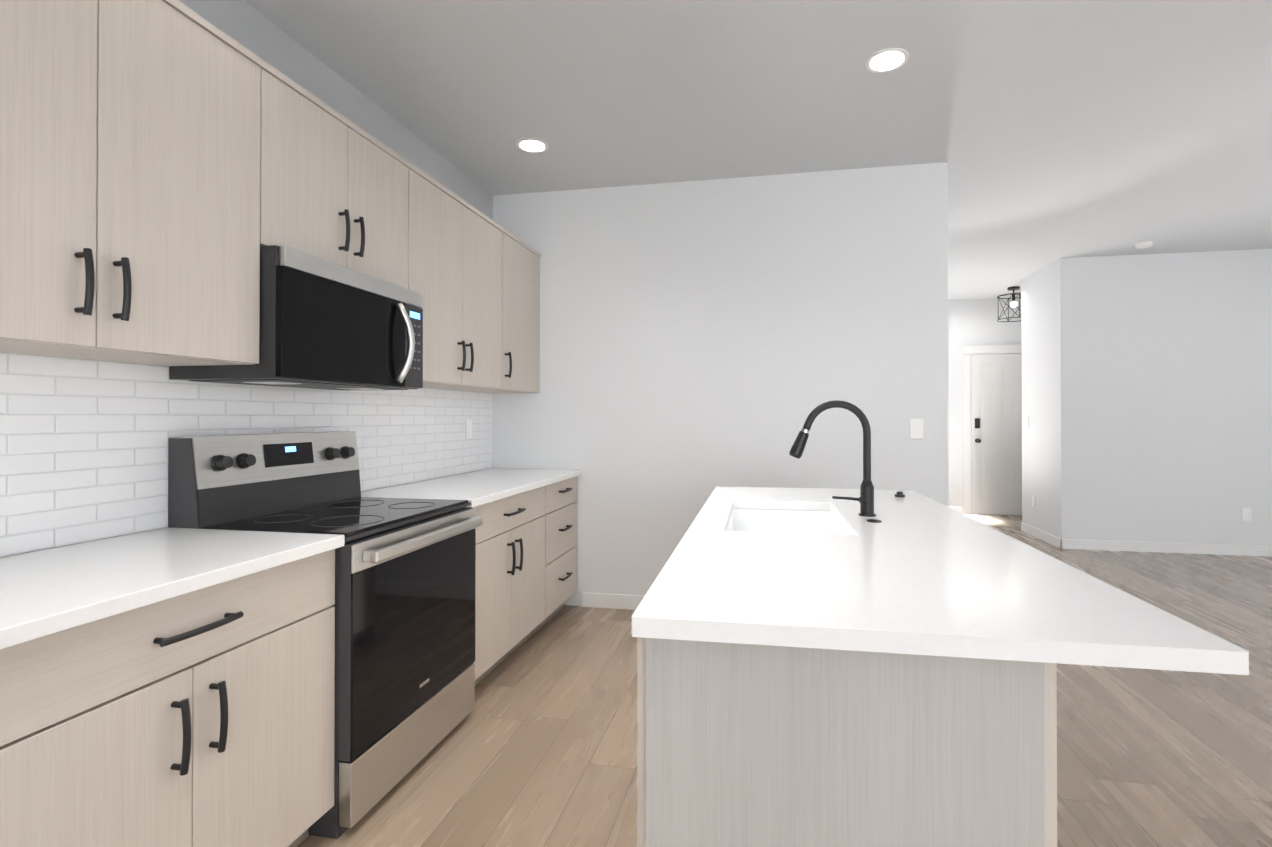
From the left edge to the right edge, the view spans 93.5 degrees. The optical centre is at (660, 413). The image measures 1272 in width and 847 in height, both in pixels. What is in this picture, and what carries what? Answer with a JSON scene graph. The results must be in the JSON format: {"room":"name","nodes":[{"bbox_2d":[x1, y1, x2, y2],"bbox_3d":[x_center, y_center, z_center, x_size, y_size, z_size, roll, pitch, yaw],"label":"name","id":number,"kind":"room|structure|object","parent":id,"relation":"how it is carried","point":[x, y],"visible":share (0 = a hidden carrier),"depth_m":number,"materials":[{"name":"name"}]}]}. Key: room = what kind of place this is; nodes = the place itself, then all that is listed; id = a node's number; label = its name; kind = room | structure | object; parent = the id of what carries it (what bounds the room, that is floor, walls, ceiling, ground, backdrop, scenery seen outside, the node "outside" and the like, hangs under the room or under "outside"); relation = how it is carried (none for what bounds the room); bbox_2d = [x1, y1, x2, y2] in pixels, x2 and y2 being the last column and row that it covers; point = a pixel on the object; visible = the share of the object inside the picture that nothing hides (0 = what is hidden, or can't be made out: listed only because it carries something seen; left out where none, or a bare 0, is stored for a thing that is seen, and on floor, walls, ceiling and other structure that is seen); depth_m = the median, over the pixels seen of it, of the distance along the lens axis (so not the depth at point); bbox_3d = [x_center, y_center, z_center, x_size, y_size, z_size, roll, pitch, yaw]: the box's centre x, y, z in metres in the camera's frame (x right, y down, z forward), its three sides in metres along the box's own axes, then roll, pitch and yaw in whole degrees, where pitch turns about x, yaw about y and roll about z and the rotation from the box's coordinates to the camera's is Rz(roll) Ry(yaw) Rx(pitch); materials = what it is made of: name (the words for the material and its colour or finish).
{"room":"kitchen","nodes":[
{"label":"kitchen","id":0,"kind":"room"},
{"bbox_2d":[0,468,489,557],"bbox_3d":[-1.460,-0.115,2.900,0.120,2.800,11.890,0,0,11],"label":"wall","id":1,"kind":"structure","parent":0,"point":[167,526],"depth_m":1.75,"materials":[{"name":"white tile"}]},
{"bbox_2d":[0,0,267,365],"bbox_3d":[-1.496,-0.627,1.445,0.346,0.947,0.898,0,0,11],"label":"upper cabinet","id":2,"kind":"object","parent":1,"relation":"attached to","point":[168,168],"depth_m":1.48,"materials":[{"name":"beige wood"}]},
{"bbox_2d":[0,352,492,556],"bbox_3d":[-1.546,0.102,2.111,0.004,0.523,4.109,0,0,11],"label":"tile backsplash","id":3,"kind":"structure","parent":1,"relation":"attached to","point":[83,450],"depth_m":1.83,"materials":[{"name":"white tile"}]},
{"bbox_2d":[466,420,471,438],"bbox_3d":[-1.220,0.101,3.800,0.008,0.120,0.075,0,0,11],"label":"outlet","id":4,"kind":"object","parent":3,"relation":"attached to","point":[468,429],"visible":1,"depth_m":3.79,"materials":[{"name":"white plastic"}]},
{"bbox_2d":[178,0,492,219],"bbox_3d":[-1.548,-1.308,2.119,0.002,0.423,4.109,0,0,11],"label":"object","id":5,"kind":"structure","parent":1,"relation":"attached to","point":[244,23],"depth_m":2.62,"materials":[{"name":"grey paint"}]},
{"bbox_2d":[268,64,411,289],"bbox_3d":[-1.341,-0.809,2.263,0.346,0.573,0.762,0,0,11],"label":"upper cabinet","id":6,"kind":"object","parent":1,"relation":"attached to","point":[337,194],"depth_m":2.16,"materials":[{"name":"beige wood"}]},
{"bbox_2d":[169,245,422,389],"bbox_3d":[-1.274,-0.309,2.247,0.481,0.418,0.756,0,0,11],"label":"microwave","id":7,"kind":"object","parent":6,"relation":"attached to","point":[326,324],"visible":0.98,"depth_m":2.04,"materials":[{"name":"grey plastic"}]},
{"bbox_2d":[412,164,503,391],"bbox_3d":[-1.185,-0.617,3.085,0.346,0.947,0.909,0,0,11],"label":"upper cabinet","id":8,"kind":"object","parent":1,"relation":"attached to","point":[458,251],"depth_m":3.01,"materials":[{"name":"beige wood"}]},
{"bbox_2d":[481,229,540,392],"bbox_3d":[-1.047,-0.613,3.814,0.346,0.947,0.575,0,0,11],"label":"upper cabinet","id":9,"kind":"object","parent":1,"relation":"attached to","point":[521,261],"depth_m":3.77,"materials":[{"name":"beige wood"}]},
{"bbox_2d":[493,162,948,605],"bbox_3d":[0.291,-0.108,3.916,2.942,2.800,0.120,0,0,11],"label":"wall","id":10,"kind":"structure","parent":0,"point":[700,340],"depth_m":3.84,"materials":[{"name":"white paint"}]},
{"bbox_2d":[582,592,643,609],"bbox_3d":[0.606,1.243,3.790,2.306,0.095,0.035,0,0,11],"label":"baseboard","id":11,"kind":"structure","parent":10,"relation":"attached to","point":[614,601],"depth_m":3.95,"materials":[{"name":"white"}]},
{"bbox_2d":[910,419,922,438],"bbox_3d":[1.546,0.093,3.611,0.075,0.120,0.008,0,0,11],"label":"light switch","id":12,"kind":"object","parent":10,"relation":"attached to","point":[916,428],"visible":1,"depth_m":3.61,"materials":[{"name":"white plastic"}]},
{"bbox_2d":[245,0,1271,299],"bbox_3d":[2.627,-1.569,2.135,8.440,0.100,11.890,0,0,11],"label":"ceiling","id":13,"kind":"structure","parent":0,"point":[1051,130],"depth_m":2.88,"materials":[{"name":"white paint"}]},
{"bbox_2d":[516,138,547,152],"bbox_3d":[-0.725,-1.509,3.372,0.176,0.006,0.176,0,0,11],"label":"recessed light","id":14,"kind":"object","parent":13,"relation":"in","point":[531,145],"visible":1,"depth_m":3.36,"materials":[{"name":"white plastic"}]},
{"bbox_2d":[865,48,908,72],"bbox_3d":[0.971,-1.514,2.567,0.176,0.006,0.176,0,0,11],"label":"recessed light","id":15,"kind":"object","parent":13,"relation":"in","point":[886,60],"visible":1,"depth_m":2.56,"materials":[{"name":"white plastic"}]},
{"bbox_2d":[997,286,1020,321],"bbox_3d":[4.173,-1.297,7.066,0.349,0.384,0.349,0,0,11],"label":"light","id":16,"kind":"object","parent":13,"relation":"hanging from","point":[1013,302],"visible":0.81,"depth_m":7.06,"materials":[{"name":"black metal"}]},
{"bbox_2d":[1135,241,1152,248],"bbox_3d":[4.268,-1.484,5.278,0.130,0.032,0.130,0,0,11],"label":"smoke detector","id":17,"kind":"object","parent":13,"relation":"attached to","point":[1143,245],"visible":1,"depth_m":5.25,"materials":[{"name":"white plastic"}]},
{"bbox_2d":[297,514,1271,846],"bbox_3d":[2.627,1.331,2.117,8.440,0.100,11.890,0,0,11],"label":"floor","id":18,"kind":"structure","parent":0,"point":[535,746],"depth_m":2.32,"materials":[{"name":"brown wood"}]},
{"bbox_2d":[0,548,336,846],"bbox_3d":[-1.363,0.837,1.410,0.616,0.880,0.897,0,0,11],"label":"base cabinet","id":19,"kind":"object","parent":18,"relation":"on","point":[167,687],"depth_m":1.32,"materials":[{"name":"beige wood"}]},
{"bbox_2d":[0,528,344,651],"bbox_3d":[-1.437,0.376,0.941,0.646,0.036,1.854,0,0,11],"label":"countertop","id":20,"kind":"structure","parent":19,"relation":"on","point":[56,591],"depth_m":1.38,"materials":[{"name":"white stone"}]},
{"bbox_2d":[168,431,482,838],"bbox_3d":[-1.155,0.679,2.219,0.719,1.204,0.760,0,0,11],"label":"range","id":21,"kind":"object","parent":18,"relation":"on","point":[405,578],"visible":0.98,"depth_m":2.05,"materials":[{"name":"grey metal"}]},
{"bbox_2d":[466,488,547,685],"bbox_3d":[-1.052,0.847,3.052,0.616,0.880,0.910,0,0,11],"label":"base cabinet","id":22,"kind":"object","parent":18,"relation":"on","point":[511,582],"depth_m":2.97,"materials":[{"name":"beige wood"}]},
{"bbox_2d":[361,468,581,507],"bbox_3d":[-0.984,0.391,3.334,0.646,0.036,1.484,0,0,11],"label":"countertop","id":23,"kind":"structure","parent":22,"relation":"on","point":[487,486],"depth_m":3.07,"materials":[{"name":"white stone"}]},
{"bbox_2d":[548,476,577,619],"bbox_3d":[-0.914,0.851,3.781,0.616,0.880,0.574,0,0,11],"label":"base cabinet","id":24,"kind":"object","parent":18,"relation":"on","point":[562,497],"depth_m":3.72,"materials":[{"name":"beige wood"}]},
{"bbox_2d":[637,493,1056,846],"bbox_3d":[0.439,0.840,1.999,0.742,0.880,1.972,0,0,10],"label":"kitchen island","id":25,"kind":"object","parent":18,"relation":"on","point":[866,664],"depth_m":1.02,"materials":[{"name":"beige wood"}]},
{"bbox_2d":[632,486,1248,674],"bbox_3d":[0.583,0.382,1.967,0.950,0.035,2.010,0,0,10],"label":"island countertop","id":26,"kind":"structure","parent":25,"relation":"on","point":[879,572],"depth_m":1.19,"materials":[{"name":"white stone"}]},
{"bbox_2d":[726,508,848,534],"bbox_3d":[0.447,0.497,2.157,0.424,0.191,0.710,0,0,10],"label":"sink","id":27,"kind":"object","parent":26,"relation":"in","point":[775,520],"depth_m":2.49,"materials":[{"name":"white"}]},
{"bbox_2d":[948,298,1021,515],"bbox_3d":[5.168,-0.086,7.634,5.498,2.800,0.120,0,0,11],"label":"wall","id":28,"kind":"structure","parent":0,"point":[973,322],"depth_m":7.81,"materials":[{"name":"white paint"}]},
{"bbox_2d":[949,506,963,513],"bbox_3d":[3.259,1.268,7.919,1.398,0.095,0.014,0,0,11],"label":"baseboard","id":29,"kind":"structure","parent":28,"relation":"attached to","point":[960,509],"depth_m":7.79,"materials":[{"name":"white wood"}]},
{"bbox_2d":[962,345,1021,513],"bbox_3d":[4.481,0.217,7.689,1.110,2.195,0.021,0,0,11],"label":"door frame","id":30,"kind":"structure","parent":28,"relation":"attached to","point":[967,351],"depth_m":7.77,"materials":[{"name":"white wood"}]},
{"bbox_2d":[971,354,1021,514],"bbox_3d":[4.473,0.269,7.649,0.902,2.066,0.101,0,0,11],"label":"front door","id":31,"kind":"structure","parent":28,"relation":"in","point":[996,433],"depth_m":7.71,"materials":[{"name":"white wood"}]},
{"bbox_2d":[1021,261,1055,535],"bbox_3d":[4.011,-0.094,6.260,0.120,2.800,0.810,0,0,11],"label":"wall","id":32,"kind":"structure","parent":0,"point":[1038,377],"depth_m":6.22,"materials":[{"name":"white paint"}]},
{"bbox_2d":[1025,416,1028,426],"bbox_3d":[3.995,0.092,6.522,0.008,0.120,0.075,0,0,11],"label":"light switch","id":33,"kind":"object","parent":32,"relation":"attached to","point":[1026,421],"visible":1,"depth_m":6.51,"materials":[{"name":"white plastic"}]},
{"bbox_2d":[1021,522,1058,547],"bbox_3d":[3.935,1.258,6.210,0.014,0.095,0.920,0,0,11],"label":"baseboard","id":34,"kind":"structure","parent":32,"relation":"attached to","point":[1053,540],"depth_m":6.17,"materials":[{"name":"white"}]},
{"bbox_2d":[1055,249,1271,545],"bbox_3d":[5.678,-0.099,5.471,3.690,2.800,0.120,0,0,11],"label":"wall","id":35,"kind":"structure","parent":0,"point":[1163,397],"depth_m":5.59,"materials":[{"name":"white paint"}]},
{"bbox_2d":[1059,538,1271,556],"bbox_3d":[5.580,1.253,5.413,3.544,0.095,0.014,0,0,11],"label":"baseboard","id":36,"kind":"structure","parent":35,"relation":"attached to","point":[1105,545],"depth_m":5.57,"materials":[{"name":"white"}]},
{"bbox_2d":[1242,508,1250,520],"bbox_3d":[5.353,0.923,5.461,0.075,0.120,0.008,0,0,11],"label":"outlet","id":37,"kind":"object","parent":35,"relation":"attached to","point":[1246,514],"visible":1,"depth_m":5.46,"materials":[{"name":"white plastic"}]}
]}

